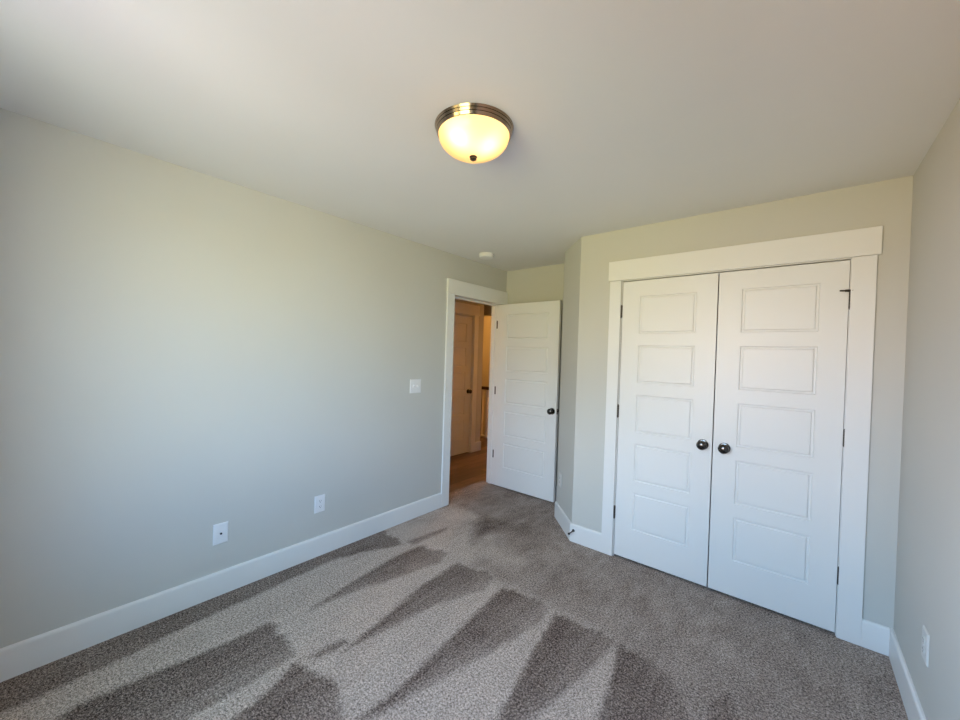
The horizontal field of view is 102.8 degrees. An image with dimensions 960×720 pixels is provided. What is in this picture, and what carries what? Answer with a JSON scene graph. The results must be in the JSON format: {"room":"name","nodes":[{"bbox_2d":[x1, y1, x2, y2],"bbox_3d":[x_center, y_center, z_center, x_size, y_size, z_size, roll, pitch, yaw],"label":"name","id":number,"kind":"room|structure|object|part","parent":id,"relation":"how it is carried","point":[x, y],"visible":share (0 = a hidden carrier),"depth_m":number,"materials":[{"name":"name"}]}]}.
{"room":"empty bedroom","nodes":[
{"label":"empty bedroom","id":0,"kind":"room"},
{"bbox_2d":[0,108,506,647],"bbox_3d":[-1.057,0.180,2.925,0.145,2.440,4.222,2,1,40],"label":"wall","id":1,"kind":"structure","parent":0,"point":[185,352],"depth_m":2.10,"materials":[{"name":"beige paint"}]},
{"bbox_2d":[213,521,227,545],"bbox_3d":[-1.533,1.028,2.269,0.013,0.122,0.078,2,1,40],"label":"plate","id":2,"kind":"object","parent":1,"relation":"attached to","point":[220,531],"visible":1,"depth_m":2.27,"materials":[{"name":"white plastic"}]},
{"bbox_2d":[0,493,441,681],"bbox_3d":[-1.338,1.325,2.517,0.014,0.141,3.022,2,1,40],"label":"baseboard","id":3,"kind":"structure","parent":1,"relation":"attached to","point":[21,657],"depth_m":2.12,"materials":[{"name":"white wood"}]},
{"bbox_2d":[314,494,324,513],"bbox_3d":[-1.144,1.028,2.741,0.009,0.122,0.078,2,1,40],"label":"duplex outlet","id":4,"kind":"object","parent":1,"relation":"attached to","point":[319,506],"visible":1,"depth_m":2.74,"materials":[{"name":"white plastic"}]},
{"bbox_2d":[410,379,420,392],"bbox_3d":[-0.566,0.231,3.390,0.018,0.124,0.124,2,1,40],"label":"light switch","id":5,"kind":"object","parent":1,"relation":"attached to","point":[415,384],"visible":1,"depth_m":3.39,"materials":[{"name":"white plastic"}]},
{"bbox_2d":[441,278,507,506],"bbox_3d":[-0.032,0.322,4.030,0.026,2.195,0.967,2,1,40],"label":"trim","id":6,"kind":"structure","parent":1,"relation":"attached to","point":[454,287],"depth_m":3.71,"materials":[{"name":"white wood"}]},
{"bbox_2d":[455,295,500,483],"bbox_3d":[-0.087,0.389,4.101,0.145,2.056,0.787,2,1,40],"label":"trim","id":7,"kind":"structure","parent":1,"relation":"attached to","point":[494,315],"depth_m":4.40,"materials":[{"name":"white wood"}]},
{"bbox_2d":[492,300,561,501],"bbox_3d":[0.469,0.405,4.112,0.825,2.028,0.164,2,1,40],"label":"door","id":8,"kind":"structure","parent":1,"relation":"in","point":[524,454],"depth_m":4.06,"materials":[{"name":"white wood"}]},
{"bbox_3d":[0.705,0.517,3.845,0.060,0.060,0.058,2,1,40],"label":"knob","id":9,"kind":"part","parent":8,"relation":"part of","materials":[{"name":"black metal"}]},
{"bbox_2d":[0,481,907,719],"bbox_3d":[0.049,1.445,1.987,3.242,0.001,4.022,2,1,40],"label":"floor","id":10,"kind":"structure","parent":0,"point":[480,605],"depth_m":1.92,"materials":[{"name":"beige carpet"}]},
{"bbox_2d":[449,437,487,492],"bbox_3d":[-2.622,1.359,5.011,4.856,0.058,6.460,2,1,40],"label":"floor","id":11,"kind":"structure","parent":0,"point":[466,469],"depth_m":4.98,"materials":[{"name":"brown wood"}]},
{"bbox_2d":[480,386,488,438],"bbox_3d":[-0.011,0.930,6.970,3.340,0.915,0.070,2,1,40],"label":"stair railing","id":12,"kind":"object","parent":11,"relation":"on","point":[483,387],"visible":0.06,"depth_m":6.86,"materials":[{"name":"brown"}]},
{"bbox_2d":[455,299,483,441],"bbox_3d":[-1.812,0.146,3.818,0.120,2.440,5.630,2,1,40],"label":"wall","id":13,"kind":"structure","parent":0,"point":[481,317],"depth_m":5.89,"materials":[{"name":"paint"}]},
{"bbox_2d":[450,314,472,455],"bbox_3d":[-0.376,0.365,5.474,0.100,2.032,0.765,2,1,40],"label":"door","id":14,"kind":"structure","parent":13,"relation":"in","point":[462,347],"depth_m":5.62,"materials":[{"name":"white wood"}]},
{"bbox_2d":[454,302,479,452],"bbox_3d":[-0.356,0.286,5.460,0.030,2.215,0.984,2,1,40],"label":"trim","id":15,"kind":"structure","parent":13,"relation":"attached to","point":[462,308],"depth_m":5.77,"materials":[{"name":"white wood"}]},
{"bbox_2d":[475,441,480,450],"bbox_3d":[-1.838,1.295,3.831,0.134,0.141,5.644,2,1,40],"label":"baseboard","id":16,"kind":"structure","parent":13,"relation":"attached to","point":[477,444],"depth_m":5.91,"materials":[{"name":"white wood"}]},
{"bbox_2d":[0,0,959,270],"bbox_3d":[0.170,-1.041,1.924,3.332,0.100,4.222,2,1,40],"label":"ceiling","id":17,"kind":"structure","parent":0,"point":[624,114],"depth_m":1.44,"materials":[{"name":"white paint"}]},
{"bbox_2d":[435,103,513,163],"bbox_3d":[-0.027,-0.924,1.645,0.338,0.139,0.338,2,1,40],"label":"ceiling lamp","id":18,"kind":"object","parent":17,"relation":"attached to","point":[474,133],"visible":1,"depth_m":1.55,"materials":[{"name":"glass"}]},
{"bbox_2d":[479,252,493,259],"bbox_3d":[0.060,-0.994,3.675,0.147,0.041,0.147,2,1,40],"label":"smoke detector","id":19,"kind":"object","parent":17,"relation":"attached to","point":[484,255],"visible":1,"depth_m":3.63,"materials":[{"name":"white plastic"}]},
{"bbox_2d":[482,316,490,435],"bbox_3d":[0.104,1.008,8.239,5.100,4.140,0.100,2,1,40],"label":"wall","id":20,"kind":"structure","parent":0,"point":[487,319],"depth_m":8.17,"materials":[{"name":"paint"}]},
{"bbox_2d":[484,304,491,315],"bbox_3d":[-0.507,-0.949,7.443,4.855,0.250,0.150,2,1,40],"label":"wall","id":21,"kind":"structure","parent":0,"point":[487,308],"depth_m":6.81,"materials":[{"name":"paint"}]},
{"bbox_2d":[506,263,719,538],"bbox_3d":[1.515,0.255,3.454,3.137,2.440,0.120,2,1,40],"label":"wall","id":22,"kind":"structure","parent":0,"point":[544,283],"depth_m":4.11,"materials":[{"name":"beige paint"}]},
{"bbox_2d":[556,176,912,628],"bbox_3d":[1.361,0.258,2.749,0.615,2.440,2.211,1,1,-34],"label":"wall","id":23,"kind":"structure","parent":0,"point":[887,204],"depth_m":2.30,"materials":[{"name":"beige paint"}]},
{"bbox_2d":[558,472,561,486],"bbox_3d":[0.712,1.068,3.418,0.009,0.122,0.078,2,1,-5],"label":"duplex outlet","id":24,"kind":"object","parent":23,"relation":"attached to","point":[560,474],"visible":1,"depth_m":3.40,"materials":[{"name":"grey plastic"}]},
{"bbox_2d":[613,273,718,586],"bbox_3d":[1.252,0.445,2.657,0.617,2.028,0.100,2,1,40],"label":"door","id":25,"kind":"structure","parent":23,"relation":"in","point":[665,408],"depth_m":2.64,"materials":[{"name":"white wood"}]},
{"bbox_3d":[1.434,0.550,2.477,0.060,0.060,0.058,2,1,40],"label":"knob","id":26,"kind":"part","parent":25,"relation":"part of","materials":[{"name":"black metal"}]},
{"bbox_2d":[554,501,889,655],"bbox_3d":[1.269,1.405,2.746,0.570,0.141,2.212,1,1,-32],"label":"baseboard","id":27,"kind":"structure","parent":23,"relation":"attached to","point":[875,637],"depth_m":2.93,"materials":[{"name":"white wood"}]},
{"bbox_2d":[601,226,882,645],"bbox_3d":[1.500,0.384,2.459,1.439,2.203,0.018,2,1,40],"label":"trim","id":28,"kind":"structure","parent":23,"relation":"attached to","point":[864,245],"depth_m":2.06,"materials":[{"name":"white wood"}]},
{"bbox_2d":[708,260,850,631],"bbox_3d":[1.734,0.465,2.256,0.623,2.028,0.100,2,1,40],"label":"door","id":29,"kind":"structure","parent":23,"relation":"in","point":[779,434],"depth_m":2.25,"materials":[{"name":"white wood"}]},
{"bbox_3d":[1.526,0.557,2.401,0.060,0.060,0.058,2,1,40],"label":"knob","id":30,"kind":"part","parent":29,"relation":"part of","materials":[{"name":"black metal"}]},
{"bbox_2d":[894,99,959,719],"bbox_3d":[1.326,0.277,0.866,0.120,2.440,4.102,2,1,40],"label":"wall","id":31,"kind":"structure","parent":0,"point":[927,585],"depth_m":1.51,"materials":[{"name":"beige paint"}]},
{"bbox_2d":[889,628,925,719],"bbox_3d":[1.052,1.421,0.697,0.014,0.141,3.278,2,1,40],"label":"baseboard","id":32,"kind":"structure","parent":31,"relation":"attached to","point":[914,711],"depth_m":1.69,"materials":[{"name":"white wood"}]},
{"bbox_2d":[921,625,929,666],"bbox_3d":[1.724,1.105,1.486,0.009,0.122,0.078,2,1,40],"label":"duplex outlet","id":33,"kind":"object","parent":31,"relation":"attached to","point":[925,635],"visible":1,"depth_m":1.47,"materials":[{"name":"white plastic"}]}
]}

